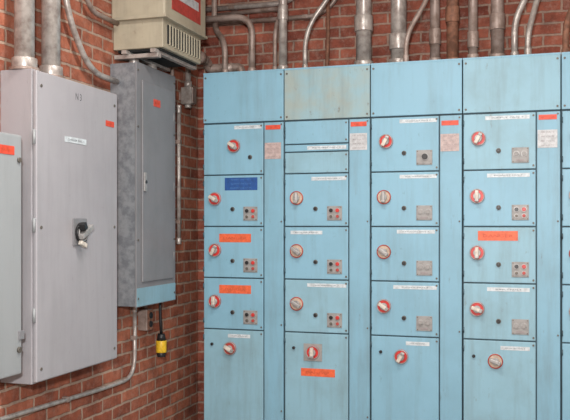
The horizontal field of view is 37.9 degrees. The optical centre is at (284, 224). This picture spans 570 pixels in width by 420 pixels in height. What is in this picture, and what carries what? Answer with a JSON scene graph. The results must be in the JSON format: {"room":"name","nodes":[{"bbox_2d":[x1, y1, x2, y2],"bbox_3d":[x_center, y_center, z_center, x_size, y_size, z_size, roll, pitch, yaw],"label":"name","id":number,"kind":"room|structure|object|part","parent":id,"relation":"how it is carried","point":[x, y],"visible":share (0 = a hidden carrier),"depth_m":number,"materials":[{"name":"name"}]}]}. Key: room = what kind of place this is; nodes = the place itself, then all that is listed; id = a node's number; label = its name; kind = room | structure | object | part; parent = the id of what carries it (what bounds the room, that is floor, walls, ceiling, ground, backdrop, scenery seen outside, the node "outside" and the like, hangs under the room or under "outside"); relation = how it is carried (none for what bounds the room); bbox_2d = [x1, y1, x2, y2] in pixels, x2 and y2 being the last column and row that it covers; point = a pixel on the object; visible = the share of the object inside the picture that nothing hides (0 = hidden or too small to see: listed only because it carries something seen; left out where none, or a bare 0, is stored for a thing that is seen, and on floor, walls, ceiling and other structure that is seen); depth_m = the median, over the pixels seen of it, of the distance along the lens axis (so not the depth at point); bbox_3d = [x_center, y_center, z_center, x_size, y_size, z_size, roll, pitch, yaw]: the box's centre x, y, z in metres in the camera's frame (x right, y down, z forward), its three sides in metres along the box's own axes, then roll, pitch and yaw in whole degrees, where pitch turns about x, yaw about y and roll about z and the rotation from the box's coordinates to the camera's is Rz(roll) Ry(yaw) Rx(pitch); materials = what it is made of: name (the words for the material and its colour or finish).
{"room":"electrical room","nodes":[
{"label":"electrical room","id":0,"kind":"room"},
{"bbox_2d":[0,0,197,419],"bbox_3d":[-1.744,-0.295,2.176,0.200,3.350,7.530,0,0,17],"label":"wall","id":1,"kind":"structure","parent":0,"point":[159,388],"depth_m":4.60,"materials":[{"name":"brick"}]},
{"bbox_2d":[0,132,23,378],"bbox_3d":[-1.231,0.119,3.081,0.234,0.962,0.624,0,0,17],"label":"switch box","id":2,"kind":"object","parent":1,"relation":"attached to","point":[11,334],"visible":1,"depth_m":3.28,"materials":[{"name":"grey metal"}]},
{"bbox_2d":[0,68,116,384],"bbox_3d":[-0.997,0.006,3.825,0.234,1.329,0.708,0,0,17],"label":"electrical cabinet","id":3,"kind":"object","parent":1,"relation":"attached to","point":[67,129],"visible":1,"depth_m":3.68,"materials":[{"name":"grey metal"}]},
{"bbox_2d":[8,0,39,70],"bbox_3d":[-1.116,-1.313,3.555,0.123,1.310,0.123,0,0,40],"label":"conduit","id":4,"kind":"object","parent":3,"relation":"attached to","point":[24,10],"visible":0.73,"depth_m":3.52,"materials":[{"name":"metal"}]},
{"bbox_2d":[39,0,65,78],"bbox_3d":[-1.056,-1.313,3.746,0.120,1.310,0.120,0,0,40],"label":"conduit","id":5,"kind":"object","parent":3,"relation":"attached to","point":[50,9],"visible":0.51,"depth_m":3.71,"materials":[{"name":"metal"}]},
{"bbox_3d":[-0.915,0.037,3.793,0.058,0.134,0.115,0,0,17],"label":"cabinet handle","id":6,"kind":"part","parent":3,"relation":"part of","materials":[{"name":"black plastic"}]},
{"bbox_2d":[0,307,137,419],"bbox_3d":[-1.213,0.647,3.464,0.038,0.428,2.505,0,0,17],"label":"conduit","id":7,"kind":"object","parent":1,"relation":"attached to","point":[134,337],"visible":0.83,"depth_m":4.20,"materials":[{"name":"metal"}]},
{"bbox_2d":[63,0,118,83],"bbox_3d":[-0.970,-1.357,4.153,0.030,1.223,0.525,0,0,17],"label":"conduit","id":8,"kind":"object","parent":1,"relation":"attached to","point":[67,6],"visible":1,"depth_m":4.05,"materials":[{"name":"metal"}]},
{"bbox_2d":[85,0,119,25],"bbox_3d":[-0.948,-1.512,4.225,0.026,0.911,0.383,0,0,17],"label":"conduit","id":9,"kind":"object","parent":1,"relation":"attached to","point":[91,8],"visible":1,"depth_m":4.22,"materials":[{"name":"grey metal"}]},
{"bbox_2d":[110,61,174,307],"bbox_3d":[-0.774,-0.213,4.619,0.183,1.299,0.482,0,0,17],"label":"electrical cabinet","id":10,"kind":"object","parent":1,"relation":"attached to","point":[145,94],"visible":0.99,"depth_m":4.45,"materials":[{"name":"grey metal"}]},
{"bbox_3d":[-0.713,-0.213,4.599,0.014,1.299,0.482,0,0,17],"label":"trim frame","id":11,"kind":"part","parent":10,"relation":"part of","materials":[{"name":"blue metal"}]},
{"bbox_3d":[-0.695,-0.233,4.604,0.024,1.075,0.392,0,0,17],"label":"cabinet door","id":12,"kind":"part","parent":10,"relation":"part of","materials":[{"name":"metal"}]},
{"bbox_2d":[156,303,166,356],"bbox_3d":[-0.719,0.599,4.820,0.062,0.332,0.062,0,0,17],"label":"connector","id":13,"kind":"object","parent":10,"relation":"attached to","point":[161,343],"visible":0.98,"depth_m":4.80,"materials":[{"name":"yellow plastic"}]},
{"bbox_2d":[138,306,152,330],"bbox_3d":[-0.794,0.516,4.745,0.069,0.167,0.070,0,0,17],"label":"electrical outlet box","id":14,"kind":"object","parent":1,"relation":"attached to","point":[145,315],"visible":0.92,"depth_m":4.71,"materials":[{"name":"metal"}]},
{"bbox_2d":[112,0,207,71],"bbox_3d":[-0.692,-1.170,4.645,0.324,0.560,0.563,0,0,17],"label":"transformer","id":15,"kind":"object","parent":1,"relation":"attached to","point":[167,34],"visible":0.96,"depth_m":4.44,"materials":[{"name":"metal"}]},
{"bbox_3d":[-0.544,-1.225,4.598,0.003,0.150,0.383,0,0,17],"label":"name plate","id":16,"kind":"part","parent":15,"relation":"part of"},
{"bbox_2d":[170,67,173,75],"bbox_3d":[-0.701,-1.269,5.082,0.046,1.398,0.026,0,0,17],"label":"conduit","id":17,"kind":"object","parent":1,"relation":"attached to","point":[171,68],"visible":0.02,"depth_m":5.07,"materials":[{"name":"grey metal"}]},
{"bbox_2d":[175,105,181,243],"bbox_3d":[-0.668,-0.315,5.195,0.040,0.870,0.031,0,0,17],"label":"conduit","id":18,"kind":"object","parent":1,"relation":"attached to","point":[178,141],"visible":0.95,"depth_m":5.18,"materials":[{"name":"metal"}]},
{"bbox_2d":[179,81,195,107],"bbox_3d":[-0.619,-0.825,5.250,0.101,0.169,0.070,0,0,17],"label":"junction box","id":19,"kind":"object","parent":1,"relation":"attached to","point":[187,96],"visible":1,"depth_m":5.22,"materials":[{"name":"metal"}]},
{"bbox_2d":[185,67,190,80],"bbox_3d":[-0.613,-1.439,5.248,0.036,1.058,0.036,0,0,17],"label":"conduit","id":20,"kind":"object","parent":19,"relation":"attached to","point":[187,71],"visible":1,"depth_m":5.23,"materials":[{"name":"metal"}]},
{"bbox_2d":[198,0,569,419],"bbox_3d":[2.055,-0.295,4.824,5.460,3.350,0.200,0,0,17],"label":"wall","id":21,"kind":"structure","parent":0,"point":[546,37],"depth_m":5.26,"materials":[{"name":"brick"}]},
{"bbox_2d":[205,0,292,11],"bbox_3d":[-0.209,-1.685,5.394,0.796,0.565,0.067,0,0,17],"label":"conduit","id":22,"kind":"object","parent":21,"relation":"attached to","point":[273,3],"visible":0.62,"depth_m":5.38,"materials":[{"name":"metal"}]},
{"bbox_2d":[205,0,336,26],"bbox_3d":[-0.102,-1.637,5.357,1.023,0.662,0.074,0,0,17],"label":"conduit","id":23,"kind":"object","parent":21,"relation":"attached to","point":[306,17],"visible":0.62,"depth_m":5.32,"materials":[{"name":"grey metal"}]},
{"bbox_3d":[0.956,1.480,1.327,5.860,0.200,7.530,0,0,17],"label":"floor","id":24,"kind":"structure","parent":0,"visible":0},
{"bbox_2d":[203,69,284,419],"bbox_3d":[-0.178,0.237,5.108,0.505,2.286,0.553,0,0,17],"label":"electrical cabinet","id":25,"kind":"object","parent":24,"relation":"on","point":[244,334],"visible":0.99,"depth_m":4.88,"materials":[{"name":"blue metal"}]},
{"bbox_3d":[-0.423,0.454,4.918,0.080,0.080,0.044,0,0,17],"label":"disconnect handle","id":26,"kind":"part","parent":25,"relation":"part of","materials":[{"name":"red plastic"}]},
{"bbox_3d":[-0.423,0.149,4.918,0.080,0.080,0.044,0,0,17],"label":"disconnect handle","id":27,"kind":"part","parent":25,"relation":"part of","materials":[{"name":"red plastic"}]},
{"bbox_3d":[-0.423,-0.155,4.918,0.080,0.080,0.044,0,0,17],"label":"disconnect handle","id":28,"kind":"part","parent":25,"relation":"part of","materials":[{"name":"red plastic"}]},
{"bbox_2d":[212,0,228,71],"bbox_3d":[-0.411,-1.438,5.193,0.055,1.060,0.195,0,0,-34],"label":"conduit","id":29,"kind":"object","parent":25,"relation":"on","point":[217,32],"visible":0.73,"depth_m":5.14,"materials":[{"name":"grey metal"}]},
{"bbox_2d":[197,51,244,72],"bbox_3d":[-0.423,-0.985,5.035,0.290,0.154,0.400,0,0,17],"label":"conduit elbow","id":30,"kind":"object","parent":25,"relation":"on","point":[206,61],"visible":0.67,"depth_m":5.15,"materials":[{"name":"metal"}]},
{"bbox_3d":[-0.331,0.730,4.889,0.080,0.080,0.044,0,0,17],"label":"disconnect handle","id":31,"kind":"part","parent":25,"relation":"part of","materials":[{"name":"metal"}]},
{"bbox_2d":[205,14,255,70],"bbox_3d":[-0.359,-1.104,5.132,0.390,0.392,0.062,0,0,17],"label":"conduit","id":32,"kind":"object","parent":25,"relation":"on","point":[231,17],"visible":0.69,"depth_m":5.07,"materials":[{"name":"grey metal"}]},
{"bbox_3d":[-0.308,-0.467,4.882,0.080,0.080,0.044,0,0,17],"label":"disconnect handle","id":33,"kind":"part","parent":25,"relation":"part of","materials":[{"name":"red plastic"}]},
{"bbox_3d":[-0.306,0.923,4.910,0.378,0.603,0.024,0,0,17],"label":"bucket door","id":34,"kind":"part","parent":25,"relation":"part of","materials":[{"name":"blue metal"}]},
{"bbox_3d":[-0.306,0.466,4.910,0.378,0.298,0.024,0,0,17],"label":"bucket door","id":35,"kind":"part","parent":25,"relation":"part of","materials":[{"name":"blue metal"}]},
{"bbox_3d":[-0.306,0.161,4.910,0.378,0.297,0.024,0,0,17],"label":"bucket door","id":36,"kind":"part","parent":25,"relation":"part of","materials":[{"name":"blue metal"}]},
{"bbox_3d":[-0.306,-0.143,4.910,0.378,0.298,0.024,0,0,17],"label":"bucket door","id":37,"kind":"part","parent":25,"relation":"part of","materials":[{"name":"blue metal"}]},
{"bbox_3d":[-0.306,-0.449,4.910,0.378,0.298,0.024,0,0,17],"label":"bucket door","id":38,"kind":"part","parent":25,"relation":"part of","materials":[{"name":"blue metal"}]},
{"bbox_3d":[-0.246,-0.751,4.892,0.502,0.289,0.022,0,0,17],"label":"header panel","id":39,"kind":"part","parent":25,"relation":"part of","materials":[{"name":"blue metal"}]},
{"bbox_2d":[217,7,278,68],"bbox_3d":[-0.198,-1.145,5.277,0.179,0.475,0.572,0,0,-45],"label":"conduit","id":40,"kind":"object","parent":25,"relation":"on","point":[267,9],"visible":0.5,"depth_m":5.22,"materials":[{"name":"grey metal"}]},
{"bbox_3d":[-0.063,0.313,4.835,0.117,1.822,0.020,0,0,17],"label":"wireway door","id":41,"kind":"part","parent":25,"relation":"part of","materials":[{"name":"metal"}]},
{"bbox_2d":[278,0,287,68],"bbox_3d":[-0.012,-1.438,5.023,0.074,1.060,0.074,0,0,40],"label":"conduit","id":42,"kind":"object","parent":25,"relation":"on","point":[282,7],"visible":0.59,"depth_m":5.00,"materials":[{"name":"metal"}]},
{"bbox_2d":[284,64,370,419],"bbox_3d":[0.306,0.237,4.956,0.505,2.286,0.553,0,0,17],"label":"electrical cabinet","id":43,"kind":"object","parent":24,"relation":"on","point":[327,129],"visible":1,"depth_m":4.73,"materials":[{"name":"blue metal"}]},
{"bbox_3d":[0.062,0.454,4.766,0.080,0.080,0.044,0,0,17],"label":"disconnect handle","id":44,"kind":"part","parent":43,"relation":"part of","materials":[{"name":"beige plastic"}]},
{"bbox_3d":[0.062,0.149,4.766,0.080,0.080,0.044,0,0,17],"label":"disconnect handle","id":45,"kind":"part","parent":43,"relation":"part of","materials":[{"name":"beige plastic"}]},
{"bbox_3d":[0.062,-0.155,4.766,0.080,0.080,0.044,0,0,17],"label":"disconnect handle","id":46,"kind":"part","parent":43,"relation":"part of","materials":[{"name":"beige plastic"}]},
{"bbox_3d":[0.154,0.730,4.737,0.110,0.100,0.044,0,0,17],"label":"disconnect handle","id":47,"kind":"part","parent":43,"relation":"part of","materials":[{"name":"red plastic"}]},
{"bbox_2d":[302,0,328,67],"bbox_3d":[0.223,-1.438,4.949,0.259,1.060,0.043,0,0,17],"label":"conduit","id":48,"kind":"object","parent":43,"relation":"on","point":[323,4],"visible":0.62,"depth_m":4.96,"materials":[{"name":"metal"}]},
{"bbox_3d":[0.178,0.923,4.758,0.378,0.603,0.024,0,0,17],"label":"bucket door","id":49,"kind":"part","parent":43,"relation":"part of","materials":[{"name":"blue metal"}]},
{"bbox_3d":[0.178,0.466,4.758,0.378,0.298,0.024,0,0,17],"label":"bucket door","id":50,"kind":"part","parent":43,"relation":"part of","materials":[{"name":"blue metal"}]},
{"bbox_3d":[0.178,0.161,4.758,0.378,0.297,0.024,0,0,17],"label":"bucket door","id":51,"kind":"part","parent":43,"relation":"part of","materials":[{"name":"blue metal"}]},
{"bbox_3d":[0.178,-0.143,4.758,0.378,0.298,0.024,0,0,17],"label":"bucket door","id":52,"kind":"part","parent":43,"relation":"part of","materials":[{"name":"blue metal"}]},
{"bbox_3d":[0.178,-0.358,4.758,0.378,0.117,0.024,0,0,17],"label":"bucket door","id":53,"kind":"part","parent":43,"relation":"part of","materials":[{"name":"blue metal"}]},
{"bbox_3d":[0.178,-0.533,4.758,0.378,0.129,0.024,0,0,17],"label":"bucket door","id":54,"kind":"part","parent":43,"relation":"part of","materials":[{"name":"blue metal"}]},
{"bbox_3d":[0.181,-0.443,4.760,0.374,0.038,0.017,0,0,17],"label":"bucket door","id":55,"kind":"part","parent":43,"relation":"part of","materials":[{"name":"blue metal"}]},
{"bbox_2d":[325,0,329,65],"bbox_3d":[0.261,-1.436,5.152,0.024,1.063,0.074,0,0,17],"label":"conduit","id":56,"kind":"object","parent":43,"relation":"on","point":[328,3],"visible":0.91,"depth_m":5.16,"materials":[{"name":"metal"}]},
{"bbox_3d":[0.238,-0.751,4.740,0.502,0.289,0.022,0,0,17],"label":"header panel","id":57,"kind":"part","parent":43,"relation":"part of","materials":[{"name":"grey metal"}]},
{"bbox_3d":[0.421,0.313,4.683,0.117,1.822,0.020,0,0,17],"label":"wireway door","id":58,"kind":"part","parent":43,"relation":"part of","materials":[{"name":"metal"}]},
{"bbox_2d":[354,0,372,63],"bbox_3d":[0.464,-1.438,4.894,0.132,1.060,0.132,0,0,40],"label":"conduit","id":59,"kind":"object","parent":43,"relation":"on","point":[363,20],"visible":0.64,"depth_m":4.85,"materials":[{"name":"metal"}]},
{"bbox_2d":[371,58,462,419],"bbox_3d":[0.791,0.237,4.803,0.505,2.286,0.553,0,0,17],"label":"electrical cabinet","id":60,"kind":"object","parent":24,"relation":"on","point":[417,106],"visible":1,"depth_m":4.58,"materials":[{"name":"blue metal"}]},
{"bbox_3d":[0.547,0.454,4.614,0.080,0.080,0.044,0,0,17],"label":"disconnect handle","id":61,"kind":"part","parent":60,"relation":"part of","materials":[{"name":"red plastic"}]},
{"bbox_3d":[0.547,0.149,4.614,0.080,0.080,0.044,0,0,17],"label":"disconnect handle","id":62,"kind":"part","parent":60,"relation":"part of","materials":[{"name":"beige plastic"}]},
{"bbox_3d":[0.547,-0.155,4.614,0.080,0.080,0.044,0,0,17],"label":"disconnect handle","id":63,"kind":"part","parent":60,"relation":"part of","materials":[{"name":"beige plastic"}]},
{"bbox_3d":[0.557,-0.467,4.610,0.080,0.080,0.044,0,0,17],"label":"disconnect handle","id":64,"kind":"part","parent":60,"relation":"part of","materials":[{"name":"red plastic"}]},
{"bbox_2d":[389,0,405,61],"bbox_3d":[0.661,-1.438,4.832,0.132,1.060,0.132,0,0,40],"label":"conduit","id":65,"kind":"object","parent":60,"relation":"on","point":[398,7],"visible":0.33,"depth_m":4.79,"materials":[{"name":"metal"}]},
{"bbox_3d":[0.638,0.730,4.585,0.080,0.080,0.044,0,0,17],"label":"disconnect handle","id":66,"kind":"part","parent":60,"relation":"part of","materials":[{"name":"red plastic"}]},
{"bbox_3d":[0.663,0.923,4.605,0.378,0.603,0.024,0,0,17],"label":"bucket door","id":67,"kind":"part","parent":60,"relation":"part of","materials":[{"name":"blue metal"}]},
{"bbox_3d":[0.663,0.466,4.605,0.378,0.298,0.024,0,0,17],"label":"bucket door","id":68,"kind":"part","parent":60,"relation":"part of","materials":[{"name":"blue metal"}]},
{"bbox_3d":[0.663,0.161,4.605,0.378,0.297,0.024,0,0,17],"label":"bucket door","id":69,"kind":"part","parent":60,"relation":"part of","materials":[{"name":"blue metal"}]},
{"bbox_3d":[0.663,-0.143,4.605,0.378,0.298,0.024,0,0,17],"label":"bucket door","id":70,"kind":"part","parent":60,"relation":"part of","materials":[{"name":"blue metal"}]},
{"bbox_3d":[0.663,-0.449,4.605,0.378,0.298,0.024,0,0,17],"label":"bucket door","id":71,"kind":"part","parent":60,"relation":"part of","materials":[{"name":"blue metal"}]},
{"bbox_2d":[403,0,428,61],"bbox_3d":[0.769,-1.438,4.706,0.209,1.060,0.040,0,0,-5],"label":"conduit","id":72,"kind":"object","parent":60,"relation":"on","point":[424,3],"visible":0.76,"depth_m":4.69,"materials":[{"name":"grey metal"}]},
{"bbox_3d":[0.723,-0.751,4.587,0.502,0.289,0.022,0,0,17],"label":"header panel","id":73,"kind":"part","parent":60,"relation":"part of","materials":[{"name":"blue metal"}]},
{"bbox_2d":[429,0,440,59],"bbox_3d":[0.865,-1.438,4.789,0.080,1.060,0.080,0,0,40],"label":"conduit","id":74,"kind":"object","parent":60,"relation":"on","point":[434,31],"visible":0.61,"depth_m":4.76,"materials":[{"name":"grey metal"}]},
{"bbox_3d":[0.906,0.313,4.531,0.117,1.822,0.020,0,0,17],"label":"wireway door","id":75,"kind":"part","parent":60,"relation":"part of","materials":[{"name":"metal"}]},
{"bbox_2d":[445,0,459,58],"bbox_3d":[0.969,-1.438,4.798,0.097,1.060,0.097,0,0,40],"label":"conduit","id":76,"kind":"object","parent":60,"relation":"on","point":[452,11],"visible":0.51,"depth_m":4.77,"materials":[{"name":"metal"}]},
{"bbox_2d":[463,52,560,419],"bbox_3d":[1.275,0.237,4.651,0.505,2.286,0.553,0,0,17],"label":"electrical cabinet","id":77,"kind":"object","parent":24,"relation":"on","point":[512,103],"visible":1,"depth_m":4.43,"materials":[{"name":"blue metal"}]},
{"bbox_2d":[467,0,478,57],"bbox_3d":[1.061,-1.438,4.686,0.074,1.060,0.074,0,0,40],"label":"conduit","id":78,"kind":"object","parent":77,"relation":"on","point":[472,34],"visible":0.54,"depth_m":4.66,"materials":[{"name":"grey metal"}]},
{"bbox_3d":[1.031,0.454,4.461,0.080,0.080,0.044,0,0,17],"label":"disconnect handle","id":79,"kind":"part","parent":77,"relation":"part of","materials":[{"name":"red plastic"}]},
{"bbox_3d":[1.031,0.149,4.461,0.080,0.080,0.044,0,0,17],"label":"disconnect handle","id":80,"kind":"part","parent":77,"relation":"part of","materials":[{"name":"red plastic"}]},
{"bbox_3d":[1.031,-0.155,4.461,0.080,0.080,0.044,0,0,17],"label":"disconnect handle","id":81,"kind":"part","parent":77,"relation":"part of","materials":[{"name":"red plastic"}]},
{"bbox_3d":[1.038,-0.467,4.459,0.080,0.080,0.044,0,0,17],"label":"disconnect handle","id":82,"kind":"part","parent":77,"relation":"part of","materials":[{"name":"red plastic"}]},
{"bbox_3d":[1.123,0.730,4.433,0.080,0.080,0.044,0,0,17],"label":"disconnect handle","id":83,"kind":"part","parent":77,"relation":"part of","materials":[{"name":"beige plastic"}]},
{"bbox_2d":[489,0,505,55],"bbox_3d":[1.199,-1.438,4.684,0.103,1.060,0.103,0,0,40],"label":"conduit","id":84,"kind":"object","parent":77,"relation":"on","point":[497,16],"visible":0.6,"depth_m":4.65,"materials":[{"name":"grey metal"}]},
{"bbox_3d":[1.147,0.923,4.453,0.378,0.603,0.024,0,0,17],"label":"bucket door","id":85,"kind":"part","parent":77,"relation":"part of","materials":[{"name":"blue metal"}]},
{"bbox_3d":[1.147,0.466,4.453,0.378,0.298,0.024,0,0,17],"label":"bucket door","id":86,"kind":"part","parent":77,"relation":"part of","materials":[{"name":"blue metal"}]},
{"bbox_3d":[1.147,0.161,4.453,0.378,0.297,0.024,0,0,17],"label":"bucket door","id":87,"kind":"part","parent":77,"relation":"part of","materials":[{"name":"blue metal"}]},
{"bbox_3d":[1.147,-0.143,4.453,0.378,0.298,0.024,0,0,17],"label":"bucket door","id":88,"kind":"part","parent":77,"relation":"part of","materials":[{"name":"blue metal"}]},
{"bbox_3d":[1.147,-0.449,4.453,0.378,0.298,0.024,0,0,17],"label":"bucket door","id":89,"kind":"part","parent":77,"relation":"part of","materials":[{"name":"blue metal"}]},
{"bbox_3d":[1.208,-0.751,4.435,0.502,0.289,0.022,0,0,17],"label":"header panel","id":90,"kind":"part","parent":77,"relation":"part of","materials":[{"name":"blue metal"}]},
{"bbox_2d":[510,0,526,54],"bbox_3d":[1.306,-1.438,4.608,0.116,1.060,0.056,0,0,17],"label":"conduit","id":91,"kind":"object","parent":77,"relation":"on","point":[514,31],"visible":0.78,"depth_m":4.60,"materials":[{"name":"metal"}]},
{"bbox_2d":[524,0,539,53],"bbox_3d":[1.361,-1.438,4.548,0.145,1.060,0.049,0,0,-37],"label":"conduit","id":92,"kind":"object","parent":77,"relation":"on","point":[527,50],"visible":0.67,"depth_m":4.52,"materials":[{"name":"metal"}]},
{"bbox_3d":[1.391,0.313,4.378,0.117,1.822,0.020,0,0,17],"label":"wireway door","id":93,"kind":"part","parent":77,"relation":"part of","materials":[{"name":"metal"}]},
{"bbox_2d":[561,52,569,419],"bbox_3d":[1.760,0.237,4.499,0.505,2.286,0.553,0,0,17],"label":"electrical cabinet","id":94,"kind":"object","parent":24,"relation":"on","point":[565,56],"visible":0.98,"depth_m":4.35,"materials":[{"name":"blue metal"}]},
{"bbox_2d":[562,7,569,51],"bbox_3d":[1.573,-1.438,4.524,0.136,1.060,0.056,0,0,17],"label":"conduit","id":95,"kind":"object","parent":94,"relation":"on","point":[566,27],"visible":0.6,"depth_m":4.52,"materials":[{"name":"metal"}]},
{"bbox_3d":[1.692,-0.751,4.283,0.502,0.289,0.022,0,0,17],"label":"header panel","id":96,"kind":"part","parent":94,"relation":"part of","materials":[{"name":"blue metal"}]},
{"bbox_3d":[1.632,0.923,4.301,0.378,0.603,0.024,0,0,17],"label":"bucket door","id":97,"kind":"part","parent":94,"relation":"part of","materials":[{"name":"blue metal"}]},
{"bbox_3d":[1.632,0.466,4.301,0.378,0.298,0.024,0,0,17],"label":"bucket door","id":98,"kind":"part","parent":94,"relation":"part of","materials":[{"name":"blue metal"}]},
{"bbox_3d":[1.632,0.161,4.301,0.378,0.297,0.024,0,0,17],"label":"bucket door","id":99,"kind":"part","parent":94,"relation":"part of","materials":[{"name":"blue metal"}]},
{"bbox_3d":[1.632,-0.143,4.301,0.378,0.298,0.024,0,0,17],"label":"bucket door","id":100,"kind":"part","parent":94,"relation":"part of","materials":[{"name":"blue metal"}]},
{"bbox_3d":[1.632,-0.449,4.301,0.378,0.298,0.024,0,0,17],"label":"bucket door","id":101,"kind":"part","parent":94,"relation":"part of","materials":[{"name":"blue metal"}]}
]}

